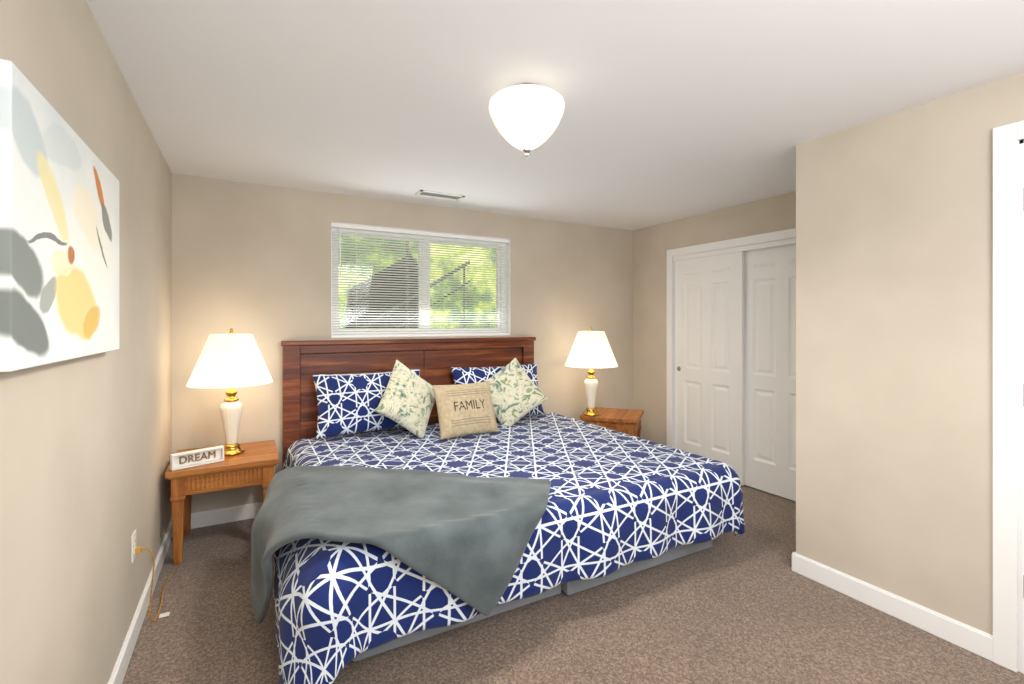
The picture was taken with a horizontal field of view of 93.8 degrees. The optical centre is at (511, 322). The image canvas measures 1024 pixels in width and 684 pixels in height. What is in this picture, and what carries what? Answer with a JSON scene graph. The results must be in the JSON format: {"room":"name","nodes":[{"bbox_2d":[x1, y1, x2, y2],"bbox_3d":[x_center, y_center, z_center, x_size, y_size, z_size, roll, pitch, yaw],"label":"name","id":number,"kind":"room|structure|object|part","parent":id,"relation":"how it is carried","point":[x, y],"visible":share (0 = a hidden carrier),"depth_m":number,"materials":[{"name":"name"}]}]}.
{"room":"bedroom","nodes":[
{"label":"bedroom","id":0,"kind":"room"},
{"bbox_2d":[0,0,171,683],"bbox_3d":[-1.230,0.200,1.193,0.120,2.400,5.020,0,0,-29],"label":"wall","id":1,"kind":"structure","parent":0,"point":[85,453],"depth_m":1.52,"materials":[{"name":"paint"}]},
{"bbox_2d":[0,59,118,371],"bbox_3d":[-1.199,-0.205,1.307,0.038,0.600,0.900,0,0,-29],"label":"picture","id":2,"kind":"object","parent":1,"relation":"attached to","point":[59,241],"visible":1,"depth_m":1.11},
{"bbox_2d":[108,517,172,683],"bbox_3d":[-1.141,1.349,1.174,0.016,0.103,4.660,0,0,-29],"label":"baseboard","id":3,"kind":"structure","parent":1,"relation":"attached to","point":[121,665],"depth_m":2.16,"materials":[{"name":"white wood"}]},
{"bbox_2d":[131,530,174,621],"bbox_3d":[-1.759,1.162,2.390,0.114,0.469,0.647,0,0,-29],"label":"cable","id":4,"kind":"object","parent":1,"relation":"attached to","point":[135,550],"visible":1,"depth_m":2.17,"materials":[{"name":"white plastic"}]},
{"bbox_2d":[172,173,632,512],"bbox_3d":[-0.148,0.200,4.527,5.006,2.400,0.240,0,0,-29],"label":"wall","id":5,"kind":"structure","parent":0,"point":[252,258],"depth_m":3.59,"materials":[{"name":"paint"}]},
{"bbox_2d":[191,502,261,528],"bbox_3d":[-0.467,1.349,4.204,4.076,0.103,0.016,0,0,-29],"label":"baseboard","id":6,"kind":"structure","parent":5,"relation":"attached to","point":[248,511],"depth_m":3.34,"materials":[{"name":"white wood"}]},
{"bbox_2d":[331,222,509,337],"bbox_3d":[-0.746,-0.330,4.155,1.580,0.900,0.170,0,0,-29],"label":"window","id":7,"kind":"structure","parent":5,"relation":"in","point":[415,236],"depth_m":4.17,"materials":[{"name":"white plastic"}]},
{"bbox_2d":[332,223,508,336],"bbox_3d":[-0.718,-0.331,4.105,1.568,0.890,0.042,0,0,-29],"label":"window blinds","id":8,"kind":"object","parent":7,"relation":"attached to","point":[370,228],"visible":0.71,"depth_m":4.06,"materials":[{"name":"white plastic"}]},
{"bbox_2d":[86,0,1023,229],"bbox_3d":[0.959,-1.050,2.408,5.126,0.100,5.020,0,0,-29],"label":"ceiling","id":9,"kind":"structure","parent":0,"point":[674,110],"depth_m":2.02,"materials":[{"name":"white paint"}]},
{"bbox_2d":[415,190,464,200],"bbox_3d":[-0.561,-0.995,3.749,0.360,0.008,0.130,0,0,-29],"label":"ceiling vent","id":10,"kind":"object","parent":9,"relation":"in","point":[439,195],"visible":0.98,"depth_m":3.74,"materials":[{"name":"white metal"}]},
{"bbox_2d":[489,83,564,156],"bbox_3d":[0.063,-0.856,2.059,0.332,0.287,0.326,0,0,-29],"label":"ceiling lamp","id":11,"kind":"object","parent":9,"relation":"hanging from","point":[526,118],"visible":1,"depth_m":1.96,"materials":[{"name":"white glass"}]},
{"bbox_2d":[122,485,1023,683],"bbox_3d":[0.959,1.450,2.408,5.126,0.100,5.020,0,0,-29],"label":"floor","id":12,"kind":"structure","parent":0,"point":[749,606],"depth_m":2.14,"materials":[{"name":"carpet"}]},
{"bbox_2d":[165,440,278,564],"bbox_3d":[-1.842,1.125,3.090,0.580,0.550,0.560,0,0,-29],"label":"nightstand","id":13,"kind":"object","parent":12,"relation":"on","point":[254,463],"visible":0.88,"depth_m":2.87,"materials":[{"name":"brown wood"}]},
{"bbox_2d":[170,445,223,470],"bbox_3d":[-1.872,0.805,2.855,0.040,0.088,0.270,0,0,41],"label":"sign","id":14,"kind":"object","parent":13,"relation":"on","point":[188,459],"visible":1,"depth_m":2.85,"materials":[{"name":"white wood"}]},
{"bbox_2d":[186,328,272,455],"bbox_3d":[-1.828,0.443,3.120,0.488,0.812,0.488,0,0,-29],"label":"lamp","id":15,"kind":"object","parent":13,"relation":"on","point":[231,361],"visible":0.98,"depth_m":3.01,"materials":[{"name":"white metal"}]},
{"bbox_3d":[-1.828,0.237,3.120,0.488,0.320,0.488,0,0,-29],"label":"lamp shade","id":16,"kind":"part","parent":15,"relation":"part of","materials":[{"name":"beige fabric"}]},
{"bbox_2d":[251,337,744,683],"bbox_3d":[-0.195,0.775,3.095,2.624,1.280,2.194,0,0,-29],"label":"bed","id":17,"kind":"object","parent":12,"relation":"on","point":[435,488],"visible":1,"depth_m":2.40,"materials":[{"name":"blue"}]},
{"bbox_2d":[251,465,550,624],"bbox_3d":[-0.553,1.058,2.385,1.310,0.579,1.301,0,0,-29],"label":"blanket","id":18,"kind":"object","parent":17,"relation":"on","point":[350,544],"depth_m":1.94,"materials":[{"name":"grey fabric"}]},
{"bbox_3d":[-0.735,0.767,4.012,2.164,1.265,0.066,0,0,-29],"label":"headboard","id":19,"kind":"part","parent":17,"relation":"part of","materials":[{"name":"brown wood"}]},
{"bbox_2d":[432,381,498,439],"bbox_3d":[-0.344,0.649,3.596,0.500,0.420,0.166,0,-22,-32],"label":"pillow","id":20,"kind":"object","parent":17,"relation":"on","point":[465,411],"depth_m":3.52,"materials":[{"name":"fabric"}]},
{"bbox_2d":[580,407,643,437],"bbox_3d":[0.954,1.127,4.533,0.520,0.545,0.520,0,0,21],"label":"nightstand","id":21,"kind":"object","parent":12,"relation":"on","point":[627,421],"visible":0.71,"depth_m":4.34,"materials":[{"name":"brown wood"}]},
{"bbox_2d":[565,327,617,415],"bbox_3d":[0.734,0.448,4.445,0.488,0.812,0.488,0,0,21],"label":"lamp","id":22,"kind":"object","parent":21,"relation":"on","point":[591,349],"visible":1,"depth_m":4.32,"materials":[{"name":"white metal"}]},
{"bbox_3d":[0.734,0.242,4.445,0.488,0.320,0.488,0,0,21],"label":"lamp shade","id":23,"kind":"part","parent":22,"relation":"part of","materials":[{"name":"beige fabric"}]},
{"bbox_2d":[633,192,795,444],"bbox_3d":[1.958,0.200,4.160,0.120,2.400,2.446,0,0,-29],"label":"wall","id":24,"kind":"structure","parent":0,"point":[652,244],"depth_m":4.86,"materials":[{"name":"paint"}]},
{"bbox_2d":[666,228,795,447],"bbox_3d":[1.975,0.340,4.110,0.137,2.120,1.570,0,0,-29],"label":"trim","id":25,"kind":"structure","parent":24,"relation":"attached to","point":[761,241],"depth_m":4.71,"materials":[{"name":"white wood"}]},
{"bbox_2d":[675,244,795,500],"bbox_3d":[1.979,0.388,4.112,0.076,2.000,1.418,0,0,-29],"label":"closet doors","id":26,"kind":"structure","parent":24,"relation":"in","point":[735,360],"depth_m":4.09,"materials":[{"name":"white wood"}]},
{"bbox_2d":[796,72,1023,634],"bbox_3d":[2.219,0.200,1.708,0.120,2.400,2.334,0,0,-29],"label":"wall","id":27,"kind":"structure","parent":0,"point":[894,353],"depth_m":2.26,"materials":[{"name":"paint"}]},
{"bbox_2d":[792,552,795,571],"bbox_3d":[2.009,1.349,2.936,0.977,0.103,0.016,0,0,-29],"label":"baseboard","id":28,"kind":"structure","parent":27,"relation":"attached to","point":[793,553],"depth_m":2.70,"materials":[{"name":"white wood"}]},
{"bbox_2d":[796,553,992,660],"bbox_3d":[1.800,1.349,2.328,0.019,0.103,0.796,0,0,-29],"label":"baseboard","id":29,"kind":"structure","parent":27,"relation":"attached to","point":[964,636],"depth_m":2.25,"materials":[{"name":"white wood"}]},
{"bbox_2d":[993,120,1023,673],"bbox_3d":[2.276,0.299,1.586,0.138,2.202,0.968,0,0,-29],"label":"door frame","id":30,"kind":"structure","parent":27,"relation":"attached to","point":[1008,407],"depth_m":1.93,"materials":[{"name":"white wood"}]},
{"bbox_2d":[1023,188,1023,597],"bbox_3d":[2.221,0.340,1.559,0.107,2.096,0.792,0,0,-29],"label":"entry door","id":31,"kind":"structure","parent":27,"relation":"in","point":[1023,393],"depth_m":1.91,"materials":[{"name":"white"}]},
{"label":"outside","id":32,"kind":"structure","parent":0,"visible":0},
{"bbox_2d":[339,236,495,327],"bbox_3d":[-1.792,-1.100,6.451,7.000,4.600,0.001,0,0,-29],"label":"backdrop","id":33,"kind":"structure","parent":32,"point":[430,281],"depth_m":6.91,"materials":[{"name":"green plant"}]},
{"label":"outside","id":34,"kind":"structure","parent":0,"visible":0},
{"bbox_2d":[346,254,417,327],"bbox_3d":[-1.368,0.320,5.142,0.970,2.160,0.001,0,0,-29],"label":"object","id":35,"kind":"object","parent":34,"point":[384,299],"depth_m":5.15,"materials":[{"name":"black"}]},
{"bbox_2d":[360,241,469,327],"bbox_3d":[-1.002,-0.027,4.946,1.338,1.906,0.234,0,0,-29],"label":"railing","id":36,"kind":"object","parent":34,"point":[417,298],"depth_m":4.98,"materials":[{"name":"wood"}]}
]}

